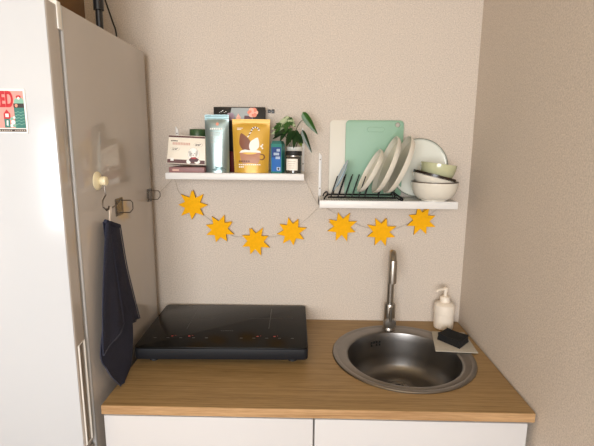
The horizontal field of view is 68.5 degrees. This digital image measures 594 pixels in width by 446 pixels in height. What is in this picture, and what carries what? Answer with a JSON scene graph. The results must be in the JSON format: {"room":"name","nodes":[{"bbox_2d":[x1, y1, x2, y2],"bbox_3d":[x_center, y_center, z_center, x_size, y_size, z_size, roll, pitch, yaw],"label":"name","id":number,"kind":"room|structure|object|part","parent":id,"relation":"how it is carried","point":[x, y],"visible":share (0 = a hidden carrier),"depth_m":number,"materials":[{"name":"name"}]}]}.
{"room":"kitchen","nodes":[
{"label":"kitchen","id":0,"kind":"room"},
{"bbox_2d":[84,0,483,321],"bbox_3d":[-0.700,0.001,1.859,2.985,2.600,0.100,1,10,1],"label":"wall","id":1,"kind":"structure","parent":0,"point":[415,63],"depth_m":1.72,"materials":[{"name":"paint"}]},
{"bbox_2d":[104,0,116,36],"bbox_3d":[-0.761,-0.914,1.637,0.156,0.681,0.006,1,10,1],"label":"cable","id":2,"kind":"object","parent":1,"relation":"attached to","point":[104,0],"visible":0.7,"depth_m":1.66,"materials":[{"name":"black plastic"}]},
{"bbox_2d":[165,127,304,180],"bbox_3d":[-0.228,-0.267,1.670,0.513,0.202,0.158,1,10,1],"label":"wall shelf","id":3,"kind":"object","parent":1,"relation":"attached to","point":[232,175],"visible":0.64,"depth_m":1.61,"materials":[{"name":"white"}]},
{"bbox_2d":[169,166,205,172],"bbox_3d":[-0.408,-0.206,1.668,0.132,0.020,0.110,1,10,1],"label":"flat box","id":4,"kind":"object","parent":3,"relation":"on","point":[175,169],"visible":0.78,"depth_m":1.61,"materials":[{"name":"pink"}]},
{"bbox_2d":[167,135,206,165],"bbox_3d":[-0.411,-0.272,1.643,0.145,0.117,0.070,1,10,1],"label":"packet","id":5,"kind":"object","parent":4,"relation":"on","point":[182,150],"visible":1,"depth_m":1.62,"materials":[{"name":"beige cardboard"}]},
{"bbox_2d":[189,129,204,135],"bbox_3d":[-0.387,-0.286,1.714,0.065,0.161,0.065,1,10,1],"label":"jar","id":6,"kind":"object","parent":3,"relation":"on","point":[193,132],"visible":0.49,"depth_m":1.67,"materials":[{"name":"green glass"}]},
{"bbox_2d":[205,115,229,172],"bbox_3d":[-0.297,-0.294,1.621,0.089,0.212,0.037,1,11,1],"label":"tube","id":7,"kind":"object","parent":3,"relation":"on","point":[216,126],"visible":1,"depth_m":1.61,"materials":[{"name":"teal metal"}]},
{"bbox_2d":[229,151,233,171],"bbox_3d":[-0.251,-0.237,1.683,0.048,0.078,0.038,1,10,1],"label":"box","id":8,"kind":"object","parent":3,"relation":"on","point":[231,153],"visible":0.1,"depth_m":1.66,"materials":[{"name":"red"}]},
{"bbox_2d":[214,107,265,150],"bbox_3d":[-0.223,-0.327,1.711,0.199,0.246,0.031,1,10,1],"label":"box","id":9,"kind":"object","parent":3,"relation":"on","point":[233,112],"visible":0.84,"depth_m":1.68,"materials":[{"name":"black cardboard"}]},
{"bbox_2d":[232,119,269,172],"bbox_3d":[-0.171,-0.286,1.623,0.141,0.197,0.040,1,9,1],"label":"pouch","id":10,"kind":"object","parent":3,"relation":"on","point":[251,137],"visible":1,"depth_m":1.61,"materials":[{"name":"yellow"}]},
{"bbox_2d":[271,141,284,172],"bbox_3d":[-0.072,-0.249,1.645,0.042,0.119,0.037,4,11,18],"label":"carton","id":11,"kind":"object","parent":3,"relation":"on","point":[277,147],"visible":1,"depth_m":1.63,"materials":[{"name":"teal cardboard"}]},
{"bbox_2d":[285,151,301,173],"bbox_3d":[-0.013,-0.228,1.635,0.063,0.082,0.063,3,11,15],"label":"jar candle","id":12,"kind":"object","parent":3,"relation":"on","point":[293,164],"visible":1,"depth_m":1.61,"materials":[{"name":"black glass"}]},
{"bbox_3d":[-0.012,-0.260,1.630,0.062,0.018,0.062,3,11,15],"label":"lid","id":13,"kind":"part","parent":12,"relation":"part of","materials":[{"name":"black metal"}]},
{"bbox_2d":[272,112,317,152],"bbox_3d":[-0.009,-0.308,1.672,0.176,0.226,0.099,1,10,1],"label":"potted plant","id":14,"kind":"object","parent":3,"relation":"on","point":[282,126],"visible":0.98,"depth_m":1.64,"materials":[{"name":"green plant"}]},
{"bbox_3d":[-0.010,-0.248,1.701,0.063,0.097,0.063,1,10,1],"label":"pot","id":15,"kind":"part","parent":14,"relation":"part of","materials":[{"name":"white ceramic"}]},
{"bbox_2d":[318,153,457,208],"bbox_3d":[0.341,-0.165,1.678,0.512,0.202,0.158,1,10,1],"label":"wall shelf","id":16,"kind":"object","parent":1,"relation":"attached to","point":[408,202],"visible":0.82,"depth_m":1.62,"materials":[{"name":"white"}]},
{"bbox_2d":[329,120,347,195],"bbox_3d":[0.226,-0.256,1.735,0.195,0.298,0.016,1,10,1],"label":"cutting board","id":17,"kind":"object","parent":16,"relation":"on","point":[337,127],"visible":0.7,"depth_m":1.73,"materials":[{"name":"beige plastic"}]},
{"bbox_2d":[323,174,403,200],"bbox_3d":[0.248,-0.138,1.667,0.297,0.091,0.117,1,10,1],"label":"dish rack","id":18,"kind":"object","parent":16,"relation":"on","point":[378,194],"visible":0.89,"depth_m":1.62,"materials":[{"name":"black metal"}]},
{"bbox_2d":[333,160,347,190],"bbox_3d":[0.163,-0.179,1.645,0.058,0.120,0.132,1,10,3],"label":"saucer","id":19,"kind":"object","parent":18,"relation":"in","point":[343,170],"visible":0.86,"depth_m":1.63,"materials":[{"name":"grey ceramic"}]},
{"bbox_3d":[0.246,-0.112,1.721,0.260,0.006,0.006,1,10,1],"label":"rail","id":20,"kind":"part","parent":18,"relation":"part of","materials":[{"name":"black metal"}]},
{"bbox_3d":[0.245,-0.095,1.627,0.260,0.006,0.006,1,10,1],"label":"rail","id":21,"kind":"part","parent":18,"relation":"part of","materials":[{"name":"black metal"}]},
{"bbox_2d":[357,149,383,191],"bbox_3d":[0.273,-0.195,1.622,0.092,0.161,0.178,1,10,2],"label":"plate","id":22,"kind":"object","parent":18,"relation":"in","point":[372,168],"visible":1,"depth_m":1.65,"materials":[{"name":"beige ceramic"}]},
{"bbox_2d":[372,136,401,192],"bbox_3d":[0.329,-0.215,1.609,0.094,0.209,0.223,0,10,0],"label":"plate","id":23,"kind":"object","parent":18,"relation":"in","point":[392,152],"visible":0.95,"depth_m":1.63,"materials":[{"name":"beige ceramic"}]},
{"bbox_2d":[383,136,414,192],"bbox_3d":[0.374,-0.214,1.605,0.098,0.211,0.226,1,10,2],"label":"plate","id":24,"kind":"object","parent":18,"relation":"in","point":[408,145],"visible":0.92,"depth_m":1.61,"materials":[{"name":"beige ceramic"}]},
{"bbox_2d":[344,120,403,196],"bbox_3d":[0.303,-0.254,1.724,0.226,0.298,0.007,1,9,1],"label":"cutting board","id":25,"kind":"object","parent":16,"relation":"on","point":[364,138],"visible":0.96,"depth_m":1.71,"materials":[{"name":"green plastic"}]},
{"bbox_2d":[397,138,447,196],"bbox_3d":[0.481,-0.219,1.725,0.230,0.230,0.026,1,10,2],"label":"plate","id":26,"kind":"object","parent":16,"relation":"on","point":[425,150],"visible":0.35,"depth_m":1.72,"materials":[{"name":"white ceramic"}]},
{"bbox_2d":[411,180,458,201],"bbox_3d":[0.516,-0.122,1.643,0.173,0.072,0.173,1,10,1],"label":"bowl","id":27,"kind":"object","parent":16,"relation":"on","point":[432,192],"visible":0.95,"depth_m":1.58,"materials":[{"name":"beige ceramic"}]},
{"bbox_2d":[413,169,455,182],"bbox_3d":[0.515,-0.160,1.636,0.157,0.082,0.160,4,11,18],"label":"bowl","id":28,"kind":"object","parent":27,"relation":"on","point":[419,176],"visible":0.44,"depth_m":1.57,"materials":[{"name":"beige ceramic"}]},
{"bbox_2d":[420,161,456,177],"bbox_3d":[0.528,-0.195,1.629,0.131,0.069,0.131,4,11,18],"label":"bowl","id":29,"kind":"object","parent":28,"relation":"on","point":[445,170],"visible":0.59,"depth_m":1.57,"materials":[{"name":"green ceramic"}]},
{"bbox_2d":[458,0,593,445],"bbox_3d":[0.706,0.359,-0.034,0.100,2.600,3.700,1,10,1],"label":"wall","id":30,"kind":"structure","parent":0,"point":[527,295],"depth_m":1.24,"materials":[{"name":"paint"}]},
{"bbox_3d":[-0.748,1.670,0.232,2.985,0.100,3.900,1,10,1],"label":"floor","id":31,"kind":"structure","parent":0,"visible":0},
{"bbox_2d":[0,0,157,445],"bbox_3d":[-0.882,0.384,1.495,0.603,1.975,0.633,1,10,1],"label":"refrigerator","id":32,"kind":"object","parent":31,"relation":"on","point":[84,85],"visible":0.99,"depth_m":1.17,"materials":[{"name":"beige metal"}]},
{"bbox_2d":[0,89,28,132],"bbox_3d":[-0.688,-0.269,1.048,0.076,0.104,0.004,1,10,1],"label":"magnet","id":33,"kind":"object","parent":32,"relation":"attached to","point":[13,108],"visible":1,"depth_m":1.05,"materials":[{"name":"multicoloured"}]},
{"bbox_3d":[-0.887,0.056,1.115,0.598,1.174,0.002,1,10,1],"label":"panel","id":34,"kind":"part","parent":32,"relation":"part of","materials":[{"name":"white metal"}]},
{"bbox_3d":[-0.886,0.052,1.140,0.600,1.176,0.050,1,10,1],"label":"door","id":35,"kind":"part","parent":32,"relation":"part of","materials":[{"name":"beige"}]},
{"bbox_2d":[57,0,84,18],"bbox_3d":[-0.847,-0.745,1.192,0.400,0.360,0.250,1,10,1],"label":"cardboard box","id":36,"kind":"object","parent":32,"relation":"on","point":[76,6],"visible":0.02,"depth_m":1.27,"materials":[{"name":"brown cardboard"}]},
{"bbox_3d":[-0.888,0.406,1.247,0.601,1.920,0.012,1,10,1],"label":"frame","id":37,"kind":"part","parent":32,"relation":"part of","materials":[{"name":"grey metal"}]},
{"bbox_3d":[-0.599,0.472,1.214,0.024,0.302,0.036,1,10,1],"label":"handle","id":38,"kind":"part","parent":32,"relation":"part of","materials":[{"name":"white plastic"}]},
{"bbox_2d":[93,0,103,28],"bbox_3d":[-0.607,-0.787,1.312,0.044,0.405,0.044,1,10,1],"label":"pole","id":39,"kind":"object","parent":32,"relation":"on","point":[98,5],"visible":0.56,"depth_m":1.33,"materials":[{"name":"black plastic"}]},
{"bbox_2d":[93,172,119,210],"bbox_3d":[-0.558,-0.095,1.280,0.046,0.113,0.072,1,10,1],"label":"hook","id":40,"kind":"object","parent":32,"relation":"attached to","point":[98,180],"visible":0.99,"depth_m":1.26,"materials":[{"name":"beige plastic"}]},
{"bbox_2d":[93,172,101,189],"bbox_3d":[-0.576,-0.122,1.267,0.010,0.054,0.054,1,10,1],"label":"wall hook","id":41,"kind":"object","parent":40,"relation":"on","point":[97,178],"depth_m":1.25,"materials":[{"name":"beige plastic"}]},
{"bbox_3d":[-0.562,-0.122,1.267,0.021,0.028,0.028,1,10,1],"label":"knob","id":42,"kind":"part","parent":40,"relation":"part of","materials":[{"name":"beige plastic"}]},
{"bbox_2d":[100,207,139,385],"bbox_3d":[-0.551,0.213,1.372,0.040,0.550,0.311,1,10,1],"label":"kitchen towel","id":43,"kind":"object","parent":40,"relation":"hanging from","point":[119,310],"visible":1,"depth_m":1.33,"materials":[{"name":"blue fabric"}]},
{"bbox_2d":[116,199,132,214],"bbox_3d":[-0.561,-0.053,1.418,0.037,0.057,0.056,1,10,1],"label":"hook","id":44,"kind":"object","parent":32,"relation":"attached to","point":[119,199],"visible":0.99,"depth_m":1.44,"materials":[{"name":"black metal"}]},
{"bbox_2d":[148,189,160,200],"bbox_3d":[-0.555,-0.108,1.693,0.037,0.050,0.046,1,10,1],"label":"hook","id":45,"kind":"object","parent":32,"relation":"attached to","point":[151,189],"visible":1,"depth_m":1.71,"materials":[{"name":"black metal"}]},
{"bbox_2d":[160,177,436,254],"bbox_3d":[0.020,-0.018,1.752,1.122,0.325,0.064,1,10,1],"label":"garland","id":46,"kind":"object","parent":45,"relation":"hanging from","point":[421,220],"visible":0.89,"depth_m":1.78,"materials":[{"name":"orange"}]},
{"bbox_2d":[104,414,312,445],"bbox_3d":[-0.253,0.926,1.635,0.606,0.868,0.625,1,10,1],"label":"base cabinet","id":47,"kind":"object","parent":31,"relation":"on","point":[120,430],"visible":0.31,"depth_m":1.26,"materials":[{"name":"beige"}]},
{"bbox_2d":[101,319,535,422],"bbox_3d":[0.061,0.485,1.554,1.231,0.028,0.643,1,10,1],"label":"countertop","id":48,"kind":"structure","parent":47,"relation":"on","point":[316,386],"depth_m":1.32,"materials":[{"name":"brown wood"}]},
{"bbox_2d":[135,305,307,361],"bbox_3d":[-0.256,0.415,1.659,0.585,0.066,0.394,0,10,0],"label":"induction hob","id":49,"kind":"object","parent":48,"relation":"in","point":[240,332],"visible":1,"depth_m":1.57,"materials":[{"name":"black glass"}]},
{"bbox_3d":[-0.256,0.406,1.657,0.585,0.040,0.394,0,10,0],"label":"casing","id":50,"kind":"part","parent":49,"relation":"part of","materials":[{"name":"black plastic"}]},
{"bbox_2d":[382,250,396,330],"bbox_3d":[0.366,0.269,1.697,0.053,0.339,0.138,2,11,11],"label":"faucet","id":51,"kind":"object","parent":48,"relation":"on","point":[389,322],"visible":1,"depth_m":1.73,"materials":[{"name":"silver metal"}]},
{"bbox_3d":[0.372,0.379,1.736,0.047,0.088,0.018,1,10,1],"label":"lever","id":52,"kind":"part","parent":51,"relation":"part of","materials":[{"name":"silver metal"}]},
{"bbox_2d":[333,325,477,393],"bbox_3d":[0.376,0.547,1.573,0.498,0.165,0.498,1,10,1],"label":"sink","id":53,"kind":"object","parent":48,"relation":"in","point":[375,356],"visible":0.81,"depth_m":1.68,"materials":[{"name":"metal"}]},
{"bbox_2d":[432,331,477,352],"bbox_3d":[0.582,0.448,1.651,0.149,0.003,0.175,1,10,5],"label":"pad","id":54,"kind":"object","parent":53,"relation":"on","point":[440,346],"visible":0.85,"depth_m":1.60,"materials":[{"name":"beige fabric"}]},
{"bbox_2d":[437,327,468,348],"bbox_3d":[0.589,0.433,1.646,0.080,0.029,0.097,-9,14,-41],"label":"sponge","id":55,"kind":"object","parent":54,"relation":"on","point":[456,339],"visible":1,"depth_m":1.64,"materials":[{"name":"black"}]},
{"bbox_2d":[433,287,454,330],"bbox_3d":[0.602,0.346,1.781,0.083,0.173,0.083,6,12,27],"label":"soap dispenser","id":56,"kind":"object","parent":48,"relation":"on","point":[444,309],"visible":0.98,"depth_m":1.76,"materials":[{"name":"beige plastic"}]},
{"bbox_2d":[313,381,527,445],"bbox_3d":[0.355,0.934,1.625,0.608,0.868,0.625,1,10,1],"label":"base cabinet","id":57,"kind":"object","parent":31,"relation":"on","point":[326,432],"visible":0.31,"depth_m":1.25,"materials":[{"name":"beige"}]},
{"bbox_3d":[0.349,0.946,1.329,0.604,0.780,0.038,1,10,1],"label":"door","id":58,"kind":"part","parent":57,"relation":"part of","materials":[{"name":"grey"}]}
]}

